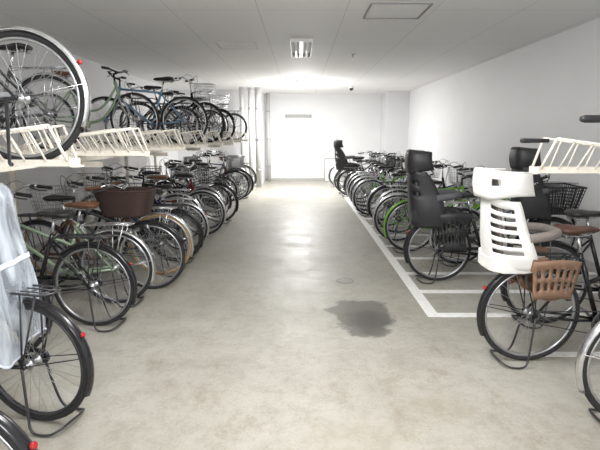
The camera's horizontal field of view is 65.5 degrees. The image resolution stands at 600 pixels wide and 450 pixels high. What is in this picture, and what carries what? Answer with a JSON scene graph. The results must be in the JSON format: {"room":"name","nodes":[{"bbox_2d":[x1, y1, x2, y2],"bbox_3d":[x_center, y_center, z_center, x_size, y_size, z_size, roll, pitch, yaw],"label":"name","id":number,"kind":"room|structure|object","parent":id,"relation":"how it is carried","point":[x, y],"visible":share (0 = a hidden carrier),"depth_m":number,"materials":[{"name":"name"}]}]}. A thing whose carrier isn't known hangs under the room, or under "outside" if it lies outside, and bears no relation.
{"room":"bicycle parking room","nodes":[
{"label":"bicycle parking room","id":0,"kind":"room"},
{"bbox_2d":[0,40,177,245],"bbox_3d":[-3.750,-1.030,5.912,0.200,2.760,19.400,0,11,0],"label":"wall","id":1,"kind":"structure","parent":0,"point":[99,84],"depth_m":7.23,"materials":[{"name":"paint"}]},
{"bbox_2d":[175,90,265,184],"bbox_3d":[-2.395,-2.714,14.550,2.510,2.760,1.400,0,11,0],"label":"wall","id":2,"kind":"structure","parent":0,"point":[234,105],"depth_m":13.87,"materials":[{"name":"paint"}]},
{"bbox_2d":[0,180,599,449],"bbox_3d":[0.000,0.371,6.185,7.350,0.104,19.400,0,11,0],"label":"floor","id":3,"kind":"structure","parent":0,"point":[257,343],"depth_m":3.22,"materials":[{"name":"concrete"}]},
{"bbox_2d":[0,411,37,449],"bbox_3d":[-1.707,0.663,1.582,1.790,1.093,0.607,1,11,6],"label":"bicycle","id":4,"kind":"object","parent":3,"relation":"on","point":[12,435],"visible":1,"depth_m":1.49,"materials":[{"name":"black paint"}]},
{"bbox_2d":[0,252,52,364],"bbox_3d":[-2.536,0.360,3.122,1.786,1.098,0.604,1,11,3],"label":"bicycle","id":5,"kind":"object","parent":3,"relation":"on","point":[20,272],"visible":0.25,"depth_m":3.08,"materials":[{"name":"green paint"}]},
{"bbox_2d":[0,203,94,436],"bbox_3d":[-1.916,0.447,2.503,1.775,1.150,0.607,3,11,13],"label":"bicycle","id":6,"kind":"object","parent":3,"relation":"on","point":[7,285],"visible":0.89,"depth_m":2.37,"materials":[{"name":"black paint"}]},
{"bbox_2d":[0,186,46,368],"bbox_3d":[-1.647,0.214,2.378,0.558,0.930,0.513,0,11,0],"label":"cover","id":7,"kind":"object","parent":6,"relation":"on","point":[5,353],"visible":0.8,"depth_m":2.30,"materials":[{"name":"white plastic"}]},
{"bbox_2d":[1,190,137,331],"bbox_3d":[-2.155,0.259,3.637,1.779,1.100,0.605,0,11,1],"label":"bicycle","id":8,"kind":"object","parent":3,"relation":"on","point":[88,245],"visible":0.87,"depth_m":3.62,"materials":[{"name":"black paint"}]},
{"bbox_2d":[0,181,154,307],"bbox_3d":[-2.180,0.171,4.108,1.790,1.093,0.607,0,11,0],"label":"bicycle","id":9,"kind":"object","parent":3,"relation":"on","point":[84,205],"visible":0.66,"depth_m":4.10,"materials":[{"name":"green paint"}]},
{"bbox_2d":[12,177,185,290],"bbox_3d":[-2.012,0.087,4.512,1.775,1.088,0.605,1,11,3],"label":"bicycle","id":10,"kind":"object","parent":3,"relation":"on","point":[126,203],"visible":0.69,"depth_m":4.48,"materials":[{"name":"brown paint"}]},
{"bbox_2d":[92,187,157,217],"bbox_3d":[-1.651,-0.220,4.447,0.542,0.251,0.442,0,10,-2],"label":"basket","id":11,"kind":"object","parent":10,"relation":"on","point":[115,202],"depth_m":4.28,"materials":[{"name":"plastic"}]},
{"bbox_2d":[23,173,193,276],"bbox_3d":[-2.039,0.004,4.964,1.790,1.093,0.607,-1,11,-3],"label":"bicycle","id":12,"kind":"object","parent":3,"relation":"on","point":[70,183],"visible":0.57,"depth_m":4.97,"materials":[{"name":"grey paint"}]},
{"bbox_2d":[26,185,70,212],"bbox_3d":[-2.608,-0.269,4.880,0.288,0.250,0.375,-1,11,-3],"label":"basket","id":13,"kind":"object","parent":12,"relation":"on","point":[49,209],"depth_m":4.83,"materials":[{"name":"metal"}]},
{"bbox_2d":[0,143,233,254],"bbox_3d":[-2.585,-0.455,6.686,1.970,1.334,9.640,0,11,0],"label":"frame","id":14,"kind":"object","parent":3,"relation":"on","point":[87,161],"visible":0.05,"depth_m":5.68,"materials":[{"name":"beige metal"}]},
{"bbox_2d":[0,128,67,158],"bbox_3d":[-2.545,-0.534,3.054,2.030,0.223,0.168,0,11,0],"label":"tray","id":15,"kind":"object","parent":14,"relation":"on","point":[54,129],"visible":0.16,"depth_m":3.11,"materials":[{"name":"beige metal"}]},
{"bbox_2d":[0,124,83,166],"bbox_3d":[-2.185,-0.419,2.465,2.030,0.223,0.168,0,11,0],"label":"tray","id":16,"kind":"object","parent":14,"relation":"on","point":[75,162],"visible":0.91,"depth_m":2.43,"materials":[{"name":"beige metal"}]},
{"bbox_2d":[0,26,90,166],"bbox_3d":[-1.980,-0.861,2.379,1.790,1.096,0.607,0,11,0],"label":"bicycle","id":17,"kind":"object","parent":16,"relation":"on","point":[29,99],"visible":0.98,"depth_m":2.39,"materials":[{"name":"black paint"}]},
{"bbox_2d":[5,128,130,150],"bbox_3d":[-2.545,-0.763,4.232,2.030,0.223,0.168,0,11,0],"label":"tray","id":18,"kind":"object","parent":14,"relation":"on","point":[23,145],"visible":0.45,"depth_m":4.20,"materials":[{"name":"beige metal"}]},
{"bbox_2d":[0,43,87,149],"bbox_3d":[-2.785,-1.214,4.162,1.779,1.100,0.605,0,11,2],"label":"bicycle","id":19,"kind":"object","parent":18,"relation":"on","point":[25,82],"visible":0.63,"depth_m":4.13,"materials":[{"name":"grey paint"}]},
{"bbox_2d":[15,127,152,156],"bbox_3d":[-2.185,-0.648,3.643,2.030,0.223,0.168,0,11,0],"label":"tray","id":20,"kind":"object","parent":14,"relation":"on","point":[142,152],"visible":0.71,"depth_m":3.61,"materials":[{"name":"beige metal"}]},
{"bbox_2d":[0,129,167,146],"bbox_3d":[-2.545,-0.993,5.410,2.030,0.223,0.168,0,11,0],"label":"tray","id":21,"kind":"object","parent":14,"relation":"on","point":[108,145],"visible":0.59,"depth_m":5.38,"materials":[{"name":"beige metal"}]},
{"bbox_2d":[1,129,187,150],"bbox_3d":[-2.185,-0.878,4.821,2.030,0.223,0.168,0,11,0],"label":"tray","id":22,"kind":"object","parent":14,"relation":"on","point":[183,148],"visible":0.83,"depth_m":4.79,"materials":[{"name":"beige metal"}]},
{"bbox_2d":[53,130,209,147],"bbox_3d":[-2.185,-1.108,5.999,2.030,0.223,0.168,0,11,0],"label":"tray","id":23,"kind":"object","parent":14,"relation":"on","point":[173,134],"visible":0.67,"depth_m":5.96,"materials":[{"name":"beige metal"}]},
{"bbox_2d":[23,66,159,144],"bbox_3d":[-2.652,-1.489,5.915,1.766,0.976,0.590,0,11,0],"label":"bicycle","id":24,"kind":"object","parent":23,"relation":"on","point":[118,98],"visible":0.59,"depth_m":5.90,"materials":[{"name":"green paint"}]},
{"bbox_2d":[75,130,188,143],"bbox_3d":[-2.545,-1.222,6.588,2.030,0.223,0.168,0,11,0],"label":"tray","id":25,"kind":"object","parent":14,"relation":"on","point":[180,130],"visible":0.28,"depth_m":6.64,"materials":[{"name":"beige metal"}]},
{"bbox_2d":[85,72,207,143],"bbox_3d":[-2.170,-1.600,6.514,1.770,0.965,0.595,0,11,0],"label":"bicycle","id":26,"kind":"object","parent":25,"relation":"on","point":[185,121],"visible":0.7,"depth_m":6.50,"materials":[{"name":"blue paint"}]},
{"bbox_2d":[91,131,205,142],"bbox_3d":[-2.545,-1.452,7.766,2.030,0.223,0.168,0,11,0],"label":"tray","id":27,"kind":"object","parent":14,"relation":"on","point":[202,131],"visible":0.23,"depth_m":7.73,"materials":[{"name":"beige metal"}]},
{"bbox_2d":[120,74,224,142],"bbox_3d":[-2.105,-1.905,7.707,1.761,1.101,0.607,0,11,0],"label":"bicycle","id":28,"kind":"object","parent":27,"relation":"on","point":[190,81],"visible":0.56,"depth_m":7.64,"materials":[{"name":"black paint"}]},
{"bbox_2d":[191,83,216,99],"bbox_3d":[-1.546,-2.163,7.575,0.288,0.250,0.375,3,15,12],"label":"basket","id":29,"kind":"object","parent":28,"relation":"on","point":[200,90],"depth_m":7.56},
{"bbox_2d":[159,131,222,144],"bbox_3d":[-2.185,-1.337,7.177,2.030,0.223,0.168,0,11,0],"label":"tray","id":30,"kind":"object","parent":14,"relation":"on","point":[221,142],"visible":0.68,"depth_m":7.14,"materials":[{"name":"beige metal"}]},
{"bbox_2d":[105,83,200,142],"bbox_3d":[-2.261,-1.694,7.087,1.498,0.924,0.505,0,11,0],"label":"bicycle","id":31,"kind":"object","parent":30,"relation":"on","point":[165,94],"visible":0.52,"depth_m":7.10,"materials":[{"name":"grey paint"}]},
{"bbox_2d":[152,131,234,143],"bbox_3d":[-2.185,-1.567,8.354,2.030,0.223,0.168,0,11,0],"label":"tray","id":32,"kind":"object","parent":14,"relation":"on","point":[225,141],"visible":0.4,"depth_m":8.32,"materials":[{"name":"beige metal"}]},
{"bbox_2d":[207,131,242,142],"bbox_3d":[-2.185,-1.796,9.532,2.030,0.223,0.168,0,11,0],"label":"tray","id":33,"kind":"object","parent":14,"relation":"on","point":[236,131],"visible":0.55,"depth_m":9.50,"materials":[{"name":"beige metal"}]},
{"bbox_2d":[154,90,234,140],"bbox_3d":[-2.124,-2.238,9.516,1.694,1.062,0.577,2,11,8],"label":"bicycle","id":34,"kind":"object","parent":33,"relation":"on","point":[228,113],"visible":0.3,"depth_m":9.39,"materials":[{"name":"grey paint"}]},
{"bbox_2d":[210,95,229,107],"bbox_3d":[-1.600,-2.466,9.317,0.276,0.240,0.360,5,18,20],"label":"basket","id":35,"kind":"object","parent":34,"relation":"on","point":[224,99],"depth_m":9.29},
{"bbox_3d":[-2.545,-1.682,8.943,2.030,0.223,0.168,0,11,0],"label":"tray","id":36,"kind":"object","parent":14,"relation":"on","visible":0},
{"bbox_2d":[142,89,226,140],"bbox_3d":[-2.184,-2.086,8.910,1.584,0.996,0.521,0,11,0],"label":"bicycle","id":37,"kind":"object","parent":36,"relation":"on","point":[176,93],"visible":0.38,"depth_m":8.86,"materials":[{"name":"white paint"}]},
{"bbox_3d":[-2.545,-1.911,10.121,2.030,0.223,0.168,0,11,0],"label":"tray","id":38,"kind":"object","parent":14,"relation":"on","visible":0},
{"bbox_2d":[147,90,228,139],"bbox_3d":[-2.420,-2.356,10.038,1.770,1.094,0.607,0,11,0],"label":"bicycle","id":39,"kind":"object","parent":38,"relation":"on","point":[150,116],"visible":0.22,"depth_m":10.03,"materials":[{"name":"black paint"}]},
{"bbox_3d":[-2.545,-2.122,11.201,2.030,0.223,0.168,0,11,0],"label":"tray","id":40,"kind":"object","parent":14,"relation":"on","visible":0},
{"bbox_2d":[178,96,247,139],"bbox_3d":[-2.101,-2.558,11.184,1.671,1.053,0.584,-2,11,-9],"label":"bicycle","id":41,"kind":"object","parent":40,"relation":"on","point":[222,104],"visible":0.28,"depth_m":11.12,"materials":[{"name":"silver paint"}]},
{"bbox_2d":[60,174,203,263],"bbox_3d":[-1.972,-0.076,5.524,1.678,1.035,0.583,0,11,1],"label":"bicycle","id":42,"kind":"object","parent":3,"relation":"on","point":[159,192],"visible":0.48,"depth_m":5.48,"materials":[{"name":"black paint"}]},
{"bbox_2d":[68,185,97,201],"bbox_3d":[-2.509,-0.320,5.413,0.270,0.235,0.353,-2,15,-10],"label":"basket","id":43,"kind":"object","parent":42,"relation":"on","point":[85,193],"depth_m":5.39,"materials":[{"name":"metal"}]},
{"bbox_2d":[76,163,203,243],"bbox_3d":[-2.243,-0.301,6.445,1.810,1.125,0.636,0,11,-2],"label":"bicycle","id":44,"kind":"object","parent":3,"relation":"on","point":[162,177],"visible":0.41,"depth_m":6.46,"materials":[{"name":"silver paint"}]},
{"bbox_2d":[77,173,112,191],"bbox_3d":[-2.826,-0.590,6.455,0.293,0.255,0.383,2,7,13],"label":"basket","id":45,"kind":"object","parent":44,"relation":"on","point":[84,182],"depth_m":6.32,"materials":[{"name":"metal"}]},
{"bbox_2d":[82,172,208,250],"bbox_3d":[-2.006,-0.160,5.948,1.665,1.038,0.552,-1,11,-3],"label":"bicycle","id":46,"kind":"object","parent":3,"relation":"on","point":[168,187],"visible":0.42,"depth_m":6.01,"materials":[{"name":"blue paint"}]},
{"bbox_2d":[128,160,224,228],"bbox_3d":[-2.065,-0.480,7.432,1.777,1.099,0.606,0,11,-1],"label":"bicycle","id":47,"kind":"object","parent":3,"relation":"on","point":[205,186],"visible":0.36,"depth_m":7.35,"materials":[{"name":"red paint"}]},
{"bbox_2d":[191,168,216,186],"bbox_3d":[-1.495,-0.741,7.307,0.288,0.250,0.375,2,14,11],"label":"basket","id":48,"kind":"object","parent":47,"relation":"on","point":[201,185],"depth_m":7.29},
{"bbox_2d":[136,168,226,233],"bbox_3d":[-1.993,-0.316,6.901,1.724,0.987,0.542,2,11,13],"label":"bicycle","id":49,"kind":"object","parent":3,"relation":"on","point":[217,198],"visible":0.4,"depth_m":6.93,"materials":[{"name":"black paint"}]},
{"bbox_2d":[140,158,238,223],"bbox_3d":[-1.940,-0.591,8.000,1.786,1.098,0.604,0,11,2],"label":"bicycle","id":50,"kind":"object","parent":3,"relation":"on","point":[218,184],"visible":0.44,"depth_m":7.96,"materials":[{"name":"black paint"}]},
{"bbox_2d":[140,166,161,182],"bbox_3d":[-2.511,-0.859,7.914,0.288,0.250,0.375,-1,13,-6],"label":"basket","id":51,"kind":"object","parent":50,"relation":"on","point":[147,181],"depth_m":7.82,"materials":[{"name":"silver metal"}]},
{"bbox_2d":[154,159,231,208],"bbox_3d":[-2.259,-0.812,9.438,1.702,0.990,0.535,2,11,12],"label":"bicycle","id":52,"kind":"object","parent":3,"relation":"on","point":[197,164],"visible":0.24,"depth_m":9.46,"materials":[{"name":"white paint"}]},
{"bbox_2d":[157,164,228,212],"bbox_3d":[-2.150,-0.719,9.008,1.574,0.965,0.532,1,11,4],"label":"bicycle","id":53,"kind":"object","parent":3,"relation":"on","point":[160,182],"visible":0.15,"depth_m":9.01,"materials":[{"name":"black paint"}]},
{"bbox_2d":[155,166,231,217],"bbox_3d":[-2.021,-0.619,8.490,1.571,0.967,0.531,0,11,1],"label":"bicycle","id":54,"kind":"object","parent":3,"relation":"on","point":[224,189],"visible":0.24,"depth_m":8.45,"materials":[{"name":"grey paint"}]},
{"bbox_2d":[168,161,237,203],"bbox_3d":[-2.139,-0.914,9.984,1.553,0.973,0.539,2,11,12],"label":"bicycle","id":55,"kind":"object","parent":3,"relation":"on","point":[186,180],"visible":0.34,"depth_m":10.02,"materials":[{"name":"teal paint"}]},
{"bbox_2d":[168,163,186,173],"bbox_3d":[-2.626,-1.215,10.094,0.311,0.244,0.361,4,6,22],"label":"basket","id":56,"kind":"object","parent":55,"relation":"on","point":[181,168],"depth_m":10.03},
{"bbox_2d":[174,151,248,201],"bbox_3d":[-2.035,-1.084,10.458,1.802,1.127,0.618,-2,11,-12],"label":"bicycle","id":57,"kind":"object","parent":3,"relation":"on","point":[238,163],"visible":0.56,"depth_m":10.51,"materials":[{"name":"brown paint"}]},
{"bbox_2d":[225,155,244,167],"bbox_3d":[-1.468,-1.434,10.581,0.360,0.283,0.419,-3,7,-21],"label":"basket","id":58,"kind":"object","parent":57,"relation":"on","point":[238,163],"depth_m":10.46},
{"bbox_2d":[181,154,246,192],"bbox_3d":[-2.203,-1.312,11.959,1.809,1.006,0.588,0,11,1],"label":"bicycle","id":59,"kind":"object","parent":3,"relation":"on","point":[193,154],"visible":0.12,"depth_m":11.90,"materials":[{"name":"blue paint"}]},
{"bbox_2d":[178,151,250,195],"bbox_3d":[-2.106,-1.266,11.473,1.789,1.096,0.606,0,11,1],"label":"bicycle","id":60,"kind":"object","parent":3,"relation":"on","point":[197,151],"visible":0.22,"depth_m":11.45,"materials":[{"name":"black paint"}]},
{"bbox_2d":[183,156,196,166],"bbox_3d":[-2.676,-1.540,11.402,0.288,0.250,0.375,-1,12,-3],"label":"basket","id":61,"kind":"object","parent":60,"relation":"on","point":[185,156],"depth_m":11.50,"materials":[{"name":"black plastic"}]},
{"bbox_2d":[179,151,253,198],"bbox_3d":[-1.978,-1.185,11.049,1.786,1.098,0.604,1,11,3],"label":"bicycle","id":62,"kind":"object","parent":3,"relation":"on","point":[202,155],"visible":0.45,"depth_m":11.00,"materials":[{"name":"black paint"}]},
{"bbox_2d":[184,157,197,167],"bbox_3d":[-2.550,-1.456,10.977,0.288,0.250,0.375,-1,13,-5],"label":"basket","id":63,"kind":"object","parent":62,"relation":"on","point":[186,158],"depth_m":10.84,"materials":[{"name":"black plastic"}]},
{"bbox_2d":[204,149,256,191],"bbox_3d":[-2.055,-1.457,12.374,1.810,1.125,0.603,1,11,3],"label":"bicycle","id":64,"kind":"object","parent":3,"relation":"on","point":[208,151],"visible":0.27,"depth_m":12.39,"materials":[{"name":"black paint"}]},
{"bbox_2d":[239,87,245,186],"bbox_3d":[-1.620,-2.450,13.198,0.149,2.760,0.194,0,11,0],"label":"drain pipe","id":65,"kind":"object","parent":3,"relation":"on","point":[241,89],"visible":0.57,"depth_m":13.04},
{"bbox_2d":[248,87,252,177],"bbox_3d":[-1.400,-2.452,13.205,0.119,2.760,0.180,0,11,0],"label":"drain pipe","id":66,"kind":"object","parent":3,"relation":"on","point":[250,139],"visible":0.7,"depth_m":13.09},
{"bbox_2d":[255,87,261,186],"bbox_3d":[-1.181,-2.447,13.180,0.186,2.760,0.183,-11,15,-44],"label":"drain pipe","id":67,"kind":"object","parent":3,"relation":"on","point":[257,89],"visible":1,"depth_m":13.10,"materials":[{"name":"plastic"}]},
{"bbox_2d":[266,93,270,180],"bbox_3d":[-1.000,-2.776,14.869,0.139,2.760,0.190,0,11,0],"label":"drain pipe","id":68,"kind":"object","parent":3,"relation":"on","point":[268,138],"visible":0.98,"depth_m":14.79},
{"bbox_2d":[324,158,344,181],"bbox_3d":[1.120,-1.775,15.038,0.670,0.740,0.220,0,11,0],"label":"board","id":69,"kind":"object","parent":3,"relation":"on","point":[329,163],"visible":0.57,"depth_m":15.01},
{"bbox_2d":[328,151,385,186],"bbox_3d":[1.676,-1.607,13.305,1.690,1.062,0.598,-2,11,-10],"label":"bicycle","id":70,"kind":"object","parent":3,"relation":"on","point":[369,153],"visible":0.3,"depth_m":13.36,"materials":[{"name":"black paint"}]},
{"bbox_2d":[370,153,385,160],"bbox_3d":[2.213,-1.931,13.407,0.339,0.266,0.394,-3,6,-21],"label":"basket","id":71,"kind":"object","parent":70,"relation":"on","point":[375,158],"depth_m":13.29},
{"bbox_2d":[333,139,403,193],"bbox_3d":[1.735,-1.468,11.794,1.786,1.369,0.608,2,11,10],"label":"bicycle","id":72,"kind":"object","parent":3,"relation":"on","point":[341,161],"visible":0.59,"depth_m":11.61,"materials":[{"name":"black paint"}]},
{"bbox_2d":[337,154,403,196],"bbox_3d":[1.766,-1.215,11.297,1.688,1.063,0.605,-2,11,-12],"label":"bicycle","id":73,"kind":"object","parent":3,"relation":"on","point":[387,160],"visible":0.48,"depth_m":11.34,"materials":[{"name":"black paint"}]},
{"bbox_2d":[384,156,403,167],"bbox_3d":[2.297,-1.542,11.414,0.339,0.266,0.394,-4,5,-24],"label":"basket","id":74,"kind":"object","parent":73,"relation":"on","point":[388,160],"depth_m":11.33,"materials":[{"name":"metal"}]},
{"bbox_2d":[343,151,405,199],"bbox_3d":[1.894,-1.146,10.835,1.774,1.104,0.627,0,11,-1],"label":"bicycle","id":75,"kind":"object","parent":3,"relation":"on","point":[365,160],"visible":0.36,"depth_m":10.79,"materials":[{"name":"grey paint"}]},
{"bbox_2d":[346,160,406,202],"bbox_3d":[1.906,-0.993,10.383,1.729,0.983,0.552,2,11,9],"label":"bicycle","id":76,"kind":"object","parent":3,"relation":"on","point":[369,162],"visible":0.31,"depth_m":10.25,"materials":[{"name":"black paint"}]},
{"bbox_2d":[347,155,406,205],"bbox_3d":[1.890,-0.920,9.669,1.767,1.106,0.601,-2,11,-8],"label":"bicycle","id":77,"kind":"object","parent":3,"relation":"on","point":[371,163],"visible":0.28,"depth_m":9.72,"materials":[{"name":"silver paint"}]},
{"bbox_2d":[349,158,428,211],"bbox_3d":[1.856,-0.825,9.185,1.771,1.104,0.637,-1,11,-3],"label":"bicycle","id":78,"kind":"object","parent":3,"relation":"on","point":[357,181],"visible":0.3,"depth_m":9.15,"materials":[{"name":"paint"}]},
{"bbox_2d":[341,189,439,316],"bbox_3d":[1.120,-0.230,9.012,0.100,0.003,10.420,0,11,0],"label":"parking line","id":79,"kind":"object","parent":3,"relation":"on","point":[423,302],"visible":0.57,"depth_m":5.18,"materials":[{"name":"paint"}]},
{"bbox_2d":[352,159,443,215],"bbox_3d":[1.861,-0.721,8.670,1.787,1.098,0.605,0,11,-1],"label":"bicycle","id":80,"kind":"object","parent":3,"relation":"on","point":[380,167],"visible":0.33,"depth_m":8.66,"materials":[{"name":"white paint"}]},
{"bbox_2d":[427,164,440,177],"bbox_3d":[2.429,-1.007,8.673,0.288,0.250,0.375,-1,9,-8],"label":"basket","id":81,"kind":"object","parent":80,"relation":"on","point":[436,174],"depth_m":8.56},
{"bbox_2d":[366,171,446,219],"bbox_3d":[1.964,-0.513,8.168,1.598,0.887,0.520,0,11,-2],"label":"bicycle","id":82,"kind":"object","parent":3,"relation":"on","point":[392,174],"visible":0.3,"depth_m":8.13,"materials":[{"name":"grey paint"}]},
{"bbox_2d":[367,159,474,226],"bbox_3d":[1.997,-0.527,7.678,1.787,1.097,0.604,0,11,-2],"label":"bicycle","id":83,"kind":"object","parent":3,"relation":"on","point":[381,188],"visible":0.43,"depth_m":7.63,"materials":[{"name":"black paint"}]},
{"bbox_2d":[447,167,467,184],"bbox_3d":[2.568,-0.798,7.600,0.288,0.250,0.375,1,13,5],"label":"basket","id":84,"kind":"object","parent":83,"relation":"on","point":[451,181],"depth_m":7.58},
{"bbox_2d":[372,172,479,240],"bbox_3d":[1.920,-0.238,6.557,1.790,0.965,0.595,0,11,2],"label":"bicycle","id":85,"kind":"object","parent":3,"relation":"on","point":[382,201],"visible":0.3,"depth_m":6.56,"materials":[{"name":"paint"}]},
{"bbox_2d":[465,173,472,192],"bbox_3d":[2.489,-0.579,6.470,0.288,0.250,0.375,0,11,2],"label":"basket","id":86,"kind":"object","parent":85,"relation":"on","point":[469,185],"depth_m":6.59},
{"bbox_2d":[375,162,479,233],"bbox_3d":[2.027,-0.406,7.044,1.788,1.102,0.629,0,11,3],"label":"bicycle","id":87,"kind":"object","parent":3,"relation":"on","point":[457,168],"visible":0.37,"depth_m":7.08,"materials":[{"name":"silver paint"}]},
{"bbox_2d":[458,171,473,187],"bbox_3d":[2.599,-0.691,7.054,0.288,0.250,0.375,-2,8,-10],"label":"basket","id":88,"kind":"object","parent":87,"relation":"on","point":[465,181],"depth_m":7.06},
{"bbox_2d":[395,257,476,258],"bbox_3d":[2.210,0.409,5.734,2.080,0.003,0.090,0,11,0],"label":"parking line","id":89,"kind":"object","parent":3,"relation":"on","point":[395,257],"visible":0.36,"depth_m":5.76,"materials":[{"name":"paint"}]},
{"bbox_2d":[383,165,516,253],"bbox_3d":[1.954,-0.205,6.017,1.787,1.101,0.626,0,11,-2],"label":"bicycle","id":90,"kind":"object","parent":3,"relation":"on","point":[396,206],"visible":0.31,"depth_m":5.99,"materials":[{"name":"paint"}]},
{"bbox_2d":[403,147,587,283],"bbox_3d":[1.952,-0.094,4.721,1.795,1.379,0.611,2,11,11],"label":"bicycle","id":91,"kind":"object","parent":3,"relation":"on","point":[426,208],"visible":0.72,"depth_m":4.55,"materials":[{"name":"black paint"}]},
{"bbox_2d":[412,180,418,195],"bbox_3d":[1.154,-0.399,4.684,0.107,0.571,0.255,1,11,3],"label":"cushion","id":92,"kind":"object","parent":91,"relation":"on","point":[415,183],"depth_m":4.57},
{"bbox_2d":[545,183,587,214],"bbox_3d":[2.548,-0.262,4.637,0.353,0.278,0.411,1,11,3],"label":"basket","id":93,"kind":"object","parent":91,"relation":"on","point":[552,189],"depth_m":4.48,"materials":[{"name":"black plastic"}]},
{"bbox_2d":[406,272,596,274],"bbox_3d":[2.210,0.529,5.116,2.080,0.003,0.090,0,11,0],"label":"parking line","id":94,"kind":"object","parent":3,"relation":"on","point":[408,273],"visible":0.57,"depth_m":5.10,"materials":[{"name":"paint"}]},
{"bbox_2d":[429,173,578,266],"bbox_3d":[2.385,-0.082,5.385,1.779,1.100,0.605,0,11,1],"label":"bicycle","id":95,"kind":"object","parent":3,"relation":"on","point":[476,213],"visible":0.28,"depth_m":5.40,"materials":[{"name":"grey paint"}]},
{"bbox_2d":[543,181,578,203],"bbox_3d":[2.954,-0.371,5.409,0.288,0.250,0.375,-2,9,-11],"label":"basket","id":96,"kind":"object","parent":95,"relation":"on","point":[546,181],"depth_m":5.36,"materials":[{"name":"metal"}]},
{"bbox_2d":[420,290,597,292],"bbox_3d":[2.210,0.644,4.527,2.080,0.003,0.090,0,11,0],"label":"parking line","id":97,"kind":"object","parent":3,"relation":"on","point":[422,291],"visible":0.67,"depth_m":4.52,"materials":[{"name":"paint"}]},
{"bbox_2d":[438,313,591,316],"bbox_3d":[2.210,0.759,3.938,2.080,0.003,0.090,0,11,0],"label":"parking line","id":98,"kind":"object","parent":3,"relation":"on","point":[439,314],"visible":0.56,"depth_m":3.94,"materials":[{"name":"paint"}]},
{"bbox_2d":[472,167,599,368],"bbox_3d":[2.031,0.271,3.069,1.834,1.294,0.611,1,11,6],"label":"bicycle","id":99,"kind":"object","parent":3,"relation":"on","point":[521,264],"visible":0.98,"depth_m":2.92,"materials":[{"name":"black paint"}]},
{"bbox_2d":[500,209,599,328],"bbox_3d":[2.490,0.260,3.649,1.790,1.093,0.607,0,11,2],"label":"bicycle","id":100,"kind":"object","parent":3,"relation":"on","point":[576,213],"visible":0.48,"depth_m":3.64,"materials":[{"name":"black paint"}]},
{"bbox_2d":[531,352,599,356],"bbox_3d":[2.425,0.896,3.236,1.650,0.003,0.070,0,11,0],"label":"parking line","id":101,"kind":"object","parent":3,"relation":"on","point":[554,354],"visible":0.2,"depth_m":3.23,"materials":[{"name":"paint"}]},
{"bbox_2d":[575,320,599,421],"bbox_3d":[2.310,0.519,2.324,1.790,1.093,0.607,0,11,2],"label":"bicycle","id":102,"kind":"object","parent":3,"relation":"on","point":[586,350],"visible":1,"depth_m":2.38,"materials":[{"name":"black paint"}]},
{"bbox_3d":[2.735,0.364,2.669,1.070,1.264,1.440,0,11,0],"label":"frame","id":103,"kind":"object","parent":3,"relation":"on","visible":0},
{"bbox_2d":[520,137,599,173],"bbox_3d":[2.400,-0.427,2.872,2.100,0.223,0.168,0,11,0],"label":"tray","id":104,"kind":"object","parent":103,"relation":"on","point":[532,169],"visible":0.97,"depth_m":2.84,"materials":[{"name":"beige metal"}]},
{"bbox_2d":[579,115,599,122],"bbox_3d":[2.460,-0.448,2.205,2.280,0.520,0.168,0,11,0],"label":"handle","id":105,"kind":"object","parent":103,"relation":"on","point":[585,118],"visible":1,"depth_m":2.18,"materials":[{"name":"black plastic"}]},
{"bbox_2d":[0,0,599,93],"bbox_3d":[0.000,-2.434,5.638,7.350,0.100,19.400,0,11,0],"label":"ceiling","id":106,"kind":"structure","parent":0,"point":[147,39],"depth_m":6.14,"materials":[{"name":"paint"}]},
{"bbox_2d":[215,41,258,48],"bbox_3d":[-0.900,-2.589,6.729,0.564,0.012,0.564,0,11,0],"label":"ceiling hatch","id":107,"kind":"object","parent":106,"relation":"attached to","point":[224,44],"visible":1,"depth_m":6.66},
{"bbox_2d":[290,39,312,57],"bbox_3d":[0.020,-2.606,6.929,0.312,0.056,1.312,0,11,0],"label":"ceiling light","id":108,"kind":"object","parent":106,"relation":"attached to","point":[299,47],"visible":1,"depth_m":6.79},
{"bbox_2d":[291,42,311,54],"bbox_3d":[0.020,-2.630,6.925,0.290,0.006,1.280,0,11,0],"label":"fluorescent tube","id":109,"kind":"object","parent":108,"relation":"on","point":[301,46],"depth_m":6.89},
{"bbox_2d":[363,3,432,18],"bbox_3d":[1.000,-2.226,4.864,0.614,0.012,0.614,0,11,0],"label":"ceiling hatch","id":110,"kind":"object","parent":106,"relation":"attached to","point":[378,10],"visible":1,"depth_m":4.83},
{"bbox_2d":[264,94,381,179],"bbox_3d":[0.000,-2.867,15.335,6.950,2.760,0.200,0,11,0],"label":"wall","id":111,"kind":"structure","parent":0,"point":[299,147],"depth_m":15.19,"materials":[{"name":"paint"}]},
{"bbox_2d":[271,178,323,179],"bbox_3d":[0.740,-1.522,15.489,3.700,0.060,0.012,0,11,0],"label":"baseboard","id":112,"kind":"structure","parent":111,"relation":"attached to","point":[271,178],"depth_m":15.48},
{"bbox_2d":[285,115,311,118],"bbox_3d":[-0.050,-3.489,15.066,0.850,0.145,0.080,0,11,0],"label":"wall lamp","id":113,"kind":"object","parent":111,"relation":"attached to","point":[285,115],"visible":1,"depth_m":15.04,"materials":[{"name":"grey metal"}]},
{"bbox_2d":[380,91,409,180],"bbox_3d":[2.960,-2.752,14.746,0.680,2.760,1.000,0,11,0],"label":"wall pier","id":114,"kind":"object","parent":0,"point":[394,104],"visible":0.64,"depth_m":14.21,"materials":[{"name":"paint"}]},
{"bbox_2d":[408,18,599,264],"bbox_3d":[3.400,-1.030,5.912,0.200,2.760,19.400,0,11,0],"label":"wall","id":115,"kind":"structure","parent":0,"point":[474,116],"depth_m":6.92,"materials":[{"name":"paint"}]},
{"bbox_2d":[451,200,596,271],"bbox_3d":[3.294,0.400,5.580,0.012,0.080,17.800,0,11,0],"label":"baseboard","id":116,"kind":"structure","parent":115,"relation":"attached to","point":[589,264],"depth_m":5.32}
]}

